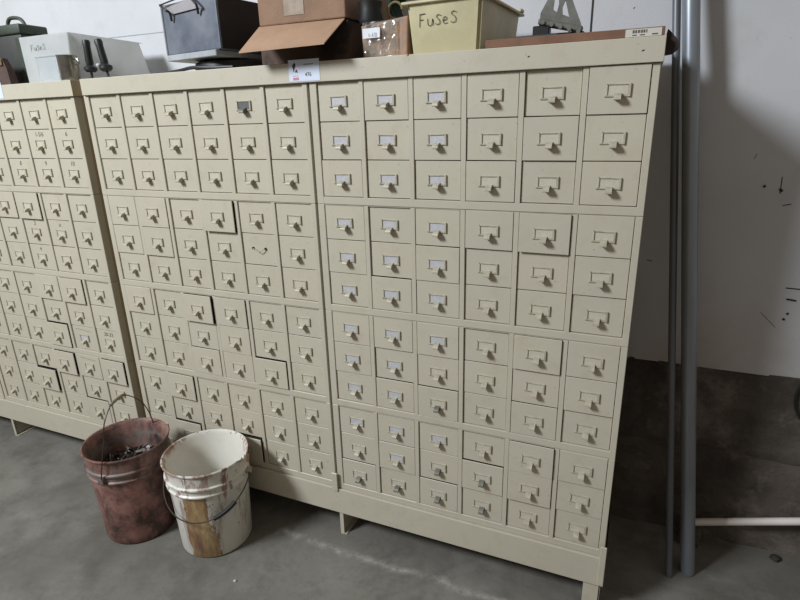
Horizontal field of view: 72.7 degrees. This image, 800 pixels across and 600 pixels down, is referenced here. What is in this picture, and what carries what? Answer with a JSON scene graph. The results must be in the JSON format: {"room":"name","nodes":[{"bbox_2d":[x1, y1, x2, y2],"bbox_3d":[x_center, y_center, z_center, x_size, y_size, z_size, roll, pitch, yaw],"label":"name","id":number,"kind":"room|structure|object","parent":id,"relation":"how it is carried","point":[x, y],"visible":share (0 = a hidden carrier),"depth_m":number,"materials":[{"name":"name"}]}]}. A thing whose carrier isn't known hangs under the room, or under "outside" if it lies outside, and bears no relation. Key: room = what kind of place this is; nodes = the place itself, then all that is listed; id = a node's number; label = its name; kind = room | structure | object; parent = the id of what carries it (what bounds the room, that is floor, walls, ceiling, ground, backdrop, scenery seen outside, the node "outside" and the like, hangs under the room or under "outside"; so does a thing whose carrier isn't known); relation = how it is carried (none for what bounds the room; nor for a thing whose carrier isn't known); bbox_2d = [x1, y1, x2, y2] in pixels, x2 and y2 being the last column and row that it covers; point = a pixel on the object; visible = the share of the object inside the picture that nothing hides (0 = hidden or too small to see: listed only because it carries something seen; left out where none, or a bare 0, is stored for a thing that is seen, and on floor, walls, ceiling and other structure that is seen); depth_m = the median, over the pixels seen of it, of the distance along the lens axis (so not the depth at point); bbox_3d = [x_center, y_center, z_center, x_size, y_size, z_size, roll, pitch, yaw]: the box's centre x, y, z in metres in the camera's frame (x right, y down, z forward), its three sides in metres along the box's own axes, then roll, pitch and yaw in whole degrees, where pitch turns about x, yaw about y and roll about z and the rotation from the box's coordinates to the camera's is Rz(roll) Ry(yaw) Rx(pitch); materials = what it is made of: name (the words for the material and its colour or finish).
{"room":"storage room","nodes":[
{"label":"storage room","id":0,"kind":"room"},
{"bbox_2d":[82,39,97,77],"bbox_3d":[-1.048,-0.810,1.832,0.042,0.124,0.041,7,20,22],"label":"tool","id":1,"kind":"object","parent":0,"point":[89,67],"visible":0.88,"depth_m":1.82,"materials":[{"name":"black plastic"}]},
{"bbox_2d":[94,38,112,76],"bbox_3d":[-0.984,-0.801,1.806,0.047,0.124,0.042,3,19,13],"label":"tool","id":2,"kind":"object","parent":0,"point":[104,66],"visible":0.94,"depth_m":1.80,"materials":[{"name":"black plastic"}]},
{"bbox_2d":[79,29,679,95],"bbox_3d":[-0.158,-0.696,1.675,1.812,0.066,0.434,6,20,22],"label":"cabinet top","id":3,"kind":"object","parent":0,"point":[649,49],"visible":0.81,"depth_m":1.36,"materials":[{"name":"beige paint"}]},
{"bbox_2d":[195,58,261,69],"bbox_3d":[-0.538,-0.759,1.776,0.250,0.036,0.250,6,20,22],"label":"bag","id":4,"kind":"object","parent":3,"relation":"on","point":[237,62],"visible":0.43,"depth_m":1.67,"materials":[{"name":"plastic"}]},
{"bbox_2d":[159,0,261,63],"bbox_3d":[-0.570,-0.857,1.738,0.258,0.174,0.284,10,22,32],"label":"metal box","id":5,"kind":"object","parent":4,"relation":"on","point":[195,31],"visible":0.84,"depth_m":1.64,"materials":[{"name":"grey metal"}]},
{"bbox_2d":[167,49,261,63],"bbox_3d":[-0.570,-0.784,1.766,0.234,0.018,0.260,10,22,32],"label":"book","id":6,"kind":"object","parent":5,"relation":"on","point":[193,56],"depth_m":1.67,"materials":[{"name":"metal"}]},
{"bbox_2d":[239,18,363,64],"bbox_3d":[-0.242,-0.752,1.614,0.292,0.110,0.435,6,20,22],"label":"cardboard box","id":7,"kind":"object","parent":3,"relation":"on","point":[332,39],"visible":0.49,"depth_m":1.50,"materials":[{"name":"brown cardboard"}]},
{"bbox_2d":[257,0,389,26],"bbox_3d":[-0.221,-0.915,1.613,0.286,0.201,0.292,7,20,23],"label":"cardboard box","id":8,"kind":"object","parent":7,"relation":"on","point":[271,12],"visible":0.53,"depth_m":1.51,"materials":[{"name":"brown cardboard"}]},
{"bbox_2d":[288,58,319,81],"bbox_3d":[-0.265,-0.632,1.495,0.099,0.056,0.002,6,20,22],"label":"sticker","id":9,"kind":"object","parent":3,"relation":"attached to","point":[302,69],"visible":1,"depth_m":1.50,"materials":[{"name":"white paper"}]},
{"bbox_2d":[362,16,413,57],"bbox_3d":[-0.009,-0.717,1.510,0.141,0.099,0.174,7,20,25],"label":"box","id":10,"kind":"object","parent":3,"relation":"on","point":[391,37],"visible":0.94,"depth_m":1.44,"materials":[{"name":"brown"}]},
{"bbox_2d":[358,0,382,25],"bbox_3d":[-0.080,-0.785,1.486,0.068,0.060,0.068,6,20,22],"label":"cable reel","id":11,"kind":"object","parent":10,"relation":"on","point":[370,10],"visible":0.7,"depth_m":1.46,"materials":[{"name":"plastic"}]},
{"bbox_2d":[387,0,416,18],"bbox_3d":[0.024,-0.814,1.512,0.108,0.088,0.075,6,20,22],"label":"hose reel","id":12,"kind":"object","parent":10,"relation":"on","point":[394,7],"visible":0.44,"depth_m":1.51,"materials":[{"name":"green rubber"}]},
{"bbox_2d":[401,0,524,53],"bbox_3d":[0.185,-0.738,1.499,0.228,0.134,0.357,8,21,26],"label":"plastic crate","id":13,"kind":"object","parent":3,"relation":"on","point":[435,25],"visible":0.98,"depth_m":1.37,"materials":[{"name":"yellow plastic"}]},
{"bbox_2d":[485,0,665,48],"bbox_3d":[0.456,-0.709,1.371,0.389,0.146,0.386,6,20,22],"label":"carton","id":14,"kind":"object","parent":3,"relation":"on","point":[659,30],"depth_m":1.28,"materials":[{"name":"cardboard"}]},
{"bbox_2d":[0,416,799,599],"bbox_3d":[-1.901,1.813,-0.581,11.000,0.100,7.620,6,20,22],"label":"floor","id":15,"kind":"structure","parent":0,"point":[55,544],"depth_m":1.87,"materials":[{"name":"concrete"}]},
{"bbox_2d":[0,381,4,398],"bbox_3d":[-2.249,0.215,2.924,0.890,0.334,0.436,6,20,22],"label":"drawer unit","id":16,"kind":"object","parent":15,"relation":"on","point":[2,395],"visible":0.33,"depth_m":2.63,"materials":[{"name":"beige paint"}]},
{"bbox_2d":[0,97,101,194],"bbox_3d":[-1.450,-0.647,2.267,0.890,0.334,0.436,6,20,22],"label":"drawer unit","id":17,"kind":"object","parent":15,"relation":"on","point":[46,144],"visible":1,"depth_m":2.00,"materials":[{"name":"beige paint"}]},
{"bbox_2d":[0,398,105,439],"bbox_3d":[-1.837,0.512,2.846,1.808,0.200,0.428,6,20,22],"label":"plinth","id":18,"kind":"object","parent":15,"relation":"on","point":[24,418],"visible":0.16,"depth_m":2.54,"materials":[{"name":"beige paint"}]},
{"bbox_2d":[0,191,118,282],"bbox_3d":[-1.443,-0.328,2.368,0.890,0.334,0.446,6,20,22],"label":"drawer unit","id":19,"kind":"object","parent":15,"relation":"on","point":[54,234],"visible":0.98,"depth_m":2.12,"materials":[{"name":"beige paint"}]},
{"bbox_2d":[0,269,134,362],"bbox_3d":[-1.435,-0.010,2.474,0.890,0.334,0.446,6,20,22],"label":"drawer unit","id":20,"kind":"object","parent":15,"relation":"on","point":[88,317],"visible":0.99,"depth_m":2.25,"materials":[{"name":"beige paint"}]},
{"bbox_2d":[0,337,145,425],"bbox_3d":[-1.427,0.308,2.578,0.890,0.334,0.451,6,20,22],"label":"drawer unit","id":21,"kind":"object","parent":15,"relation":"on","point":[78,385],"visible":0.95,"depth_m":2.39,"materials":[{"name":"beige paint"}]},
{"bbox_2d":[80,393,175,543],"bbox_3d":[-0.990,0.577,1.992,0.293,0.572,0.302,6,20,22],"label":"bucket","id":22,"kind":"object","parent":15,"relation":"on","point":[133,507],"visible":0.94,"depth_m":1.94,"materials":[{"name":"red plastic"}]},
{"bbox_2d":[103,443,154,461],"bbox_3d":[-0.990,0.594,1.998,0.256,0.053,0.255,6,20,22],"label":"scrap","id":23,"kind":"object","parent":22,"relation":"in","point":[127,453],"visible":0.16,"depth_m":2.05,"materials":[{"name":"grey metal"}]},
{"bbox_2d":[134,448,145,453],"bbox_3d":[-0.958,0.561,2.007,0.023,0.025,0.037,10,22,31],"label":"bolt","id":24,"kind":"object","parent":23,"relation":"on","point":[142,450],"visible":0.88,"depth_m":2.01,"materials":[{"name":"silver metal"}]},
{"bbox_2d":[164,65,233,72],"bbox_3d":[-0.635,-0.716,1.684,0.303,0.016,0.032,9,21,28],"label":"power cord","id":25,"kind":"object","parent":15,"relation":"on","point":[217,66],"visible":0.79,"depth_m":1.65,"materials":[{"name":"black plastic"}]},
{"bbox_2d":[84,83,317,202],"bbox_3d":[-0.587,-0.552,1.911,0.890,0.334,0.436,6,20,22],"label":"drawer unit","id":26,"kind":"object","parent":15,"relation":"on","point":[250,143],"visible":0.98,"depth_m":1.71,"materials":[{"name":"beige paint"}]},
{"bbox_2d":[160,429,251,557],"bbox_3d":[-0.675,0.698,1.950,0.300,0.355,0.300,6,20,22],"label":"bucket","id":27,"kind":"object","parent":15,"relation":"on","point":[206,476],"visible":1,"depth_m":1.89,"materials":[{"name":"white plastic"}]},
{"bbox_2d":[103,195,324,308],"bbox_3d":[-0.581,-0.232,2.012,0.890,0.334,0.448,6,20,22],"label":"drawer unit","id":28,"kind":"object","parent":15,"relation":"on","point":[262,251],"visible":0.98,"depth_m":1.82,"materials":[{"name":"beige paint"}]},
{"bbox_2d":[121,284,331,402],"bbox_3d":[-0.573,0.086,2.117,0.890,0.334,0.451,6,20,22],"label":"drawer unit","id":29,"kind":"object","parent":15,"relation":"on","point":[279,348],"visible":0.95,"depth_m":1.92,"materials":[{"name":"beige paint"}]},
{"bbox_2d":[136,365,337,484],"bbox_3d":[-0.564,0.404,2.223,0.890,0.334,0.450,6,20,22],"label":"drawer unit","id":30,"kind":"object","parent":15,"relation":"on","point":[289,434],"visible":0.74,"depth_m":2.01,"materials":[{"name":"beige paint"}]},
{"bbox_2d":[171,443,612,599],"bbox_3d":[-0.140,0.669,2.133,1.796,0.266,0.434,6,20,22],"label":"plinth","id":31,"kind":"object","parent":15,"relation":"on","point":[588,568],"visible":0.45,"depth_m":1.80,"materials":[{"name":"beige paint"}]},
{"bbox_2d":[332,404,614,555],"bbox_3d":[0.263,0.494,1.885,0.890,0.334,0.446,6,20,22],"label":"drawer unit","id":32,"kind":"object","parent":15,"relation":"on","point":[557,496],"visible":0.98,"depth_m":1.69,"materials":[{"name":"beige paint"}]},
{"bbox_2d":[326,310,627,459],"bbox_3d":[0.254,0.176,1.779,0.890,0.334,0.446,6,20,22],"label":"drawer unit","id":33,"kind":"object","parent":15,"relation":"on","point":[564,394],"visible":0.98,"depth_m":1.58,"materials":[{"name":"beige paint"}]},
{"bbox_2d":[318,204,642,346],"bbox_3d":[0.246,-0.141,1.673,0.890,0.334,0.446,6,20,22],"label":"drawer unit","id":34,"kind":"object","parent":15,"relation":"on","point":[565,276],"visible":0.98,"depth_m":1.48,"materials":[{"name":"beige paint"}]},
{"bbox_2d":[309,63,660,216],"bbox_3d":[0.238,-0.459,1.569,0.890,0.334,0.443,6,20,22],"label":"drawer unit","id":35,"kind":"object","parent":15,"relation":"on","point":[578,140],"visible":1,"depth_m":1.37,"materials":[{"name":"beige paint"}]},
{"bbox_2d":[665,0,680,577],"bbox_3d":[0.806,-0.083,1.604,0.021,1.981,0.330,-7,19,-17],"label":"metal pipe","id":36,"kind":"object","parent":15,"relation":"on","point":[676,4],"visible":1,"depth_m":1.60,"materials":[{"name":"grey metal"}]},
{"bbox_2d":[676,519,700,546],"bbox_3d":[1.014,0.819,1.915,0.074,0.061,0.068,6,20,22],"label":"stone block","id":37,"kind":"object","parent":15,"relation":"on","point":[697,528],"visible":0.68,"depth_m":1.89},
{"bbox_2d":[695,517,799,525],"bbox_3d":[1.313,0.712,1.748,0.682,0.235,0.026,6,20,22],"label":"pipe","id":38,"kind":"object","parent":37,"relation":"on","point":[774,521],"visible":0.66,"depth_m":1.81,"materials":[{"name":"white plastic"}]},
{"bbox_2d":[680,0,700,575],"bbox_3d":[0.839,-0.117,1.574,0.043,2.067,0.325,-14,22,-33],"label":"metal pipe","id":39,"kind":"object","parent":15,"relation":"on","point":[691,9],"visible":1,"depth_m":1.56,"materials":[{"name":"metal"}]},
{"bbox_2d":[770,554,780,562],"bbox_3d":[1.261,0.867,1.827,0.031,0.020,0.030,-14,22,-32],"label":"pebble","id":40,"kind":"object","parent":15,"relation":"on","point":[774,557],"visible":1,"depth_m":1.82,"materials":[{"name":"grey stone"}]},
{"bbox_3d":[-2.258,-0.103,2.818,0.890,0.334,0.436,6,20,22],"label":"drawer unit","id":41,"kind":"object","parent":15,"relation":"on","visible":0},
{"bbox_3d":[-2.266,-0.420,2.712,0.890,0.334,0.436,6,20,22],"label":"drawer unit","id":42,"kind":"object","parent":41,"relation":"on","visible":0},
{"bbox_3d":[-2.275,-0.738,2.606,0.890,0.334,0.436,6,20,22],"label":"drawer unit","id":43,"kind":"object","parent":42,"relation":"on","visible":0},
{"bbox_2d":[0,80,83,100],"bbox_3d":[-1.869,-0.879,2.382,1.818,0.052,0.433,6,20,22],"label":"strip","id":44,"kind":"object","parent":43,"relation":"on","point":[63,88],"visible":0.44,"depth_m":1.91,"materials":[{"name":"beige paint"}]},
{"bbox_2d":[0,83,3,98],"bbox_3d":[-1.497,-0.769,2.002,0.098,0.054,0.002,6,20,22],"label":"sticker","id":45,"kind":"object","parent":44,"relation":"attached to","point":[1,91],"visible":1,"depth_m":1.99,"materials":[{"name":"white paper"}]},
{"bbox_2d":[0,58,18,84],"bbox_3d":[-1.462,-0.841,1.996,0.115,0.100,0.032,6,20,22],"label":"pouch","id":46,"kind":"object","parent":44,"relation":"on","point":[7,74],"visible":0.9,"depth_m":1.98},
{"bbox_2d":[0,16,47,83],"bbox_3d":[-1.508,-0.955,2.112,0.308,0.245,0.115,6,20,22],"label":"case","id":47,"kind":"object","parent":44,"relation":"on","point":[10,48],"visible":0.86,"depth_m":2.03,"materials":[{"name":"grey"}]},
{"bbox_2d":[35,54,60,81],"bbox_3d":[-1.226,-0.815,1.919,0.109,0.086,0.036,6,20,22],"label":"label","id":48,"kind":"object","parent":44,"relation":"on","point":[47,65],"visible":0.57,"depth_m":1.90,"materials":[{"name":"paper"}]},
{"bbox_2d":[55,54,80,79],"bbox_3d":[-1.134,-0.799,1.874,0.079,0.080,0.067,-5,19,-11],"label":"steel cup","id":49,"kind":"object","parent":44,"relation":"on","point":[68,65],"visible":0.91,"depth_m":1.85,"materials":[{"name":"silver metal"}]},
{"bbox_2d":[19,32,149,82],"bbox_3d":[-1.189,-0.922,2.121,0.255,0.160,0.394,6,20,22],"label":"plastic bin","id":50,"kind":"object","parent":44,"relation":"on","point":[126,58],"visible":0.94,"depth_m":1.99,"materials":[{"name":"white plastic"}]},
{"bbox_2d":[0,0,799,557],"bbox_3d":[-0.503,-1.340,1.967,11.000,4.200,0.161,6,20,22],"label":"wall","id":51,"kind":"structure","parent":0,"point":[748,315],"depth_m":1.69,"materials":[{"name":"white paint"}]},
{"bbox_2d":[110,32,161,37],"bbox_3d":[-2.463,-1.249,2.817,6.570,0.003,0.002,6,20,22],"label":"trim","id":52,"kind":"structure","parent":51,"relation":"attached to","point":[155,32],"depth_m":2.26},
{"bbox_2d":[590,0,593,31],"bbox_3d":[0.547,-1.470,1.387,0.005,3.440,0.002,6,20,22],"label":"trim","id":53,"kind":"structure","parent":51,"relation":"attached to","point":[592,0],"depth_m":1.60,"materials":[{"name":"grey metal"}]},
{"bbox_2d":[794,385,799,419],"bbox_3d":[1.249,0.301,1.663,0.072,0.215,0.007,6,20,22],"label":"cable","id":54,"kind":"object","parent":51,"relation":"hanging from","point":[798,388],"visible":1,"depth_m":1.68,"materials":[{"name":"plastic"}]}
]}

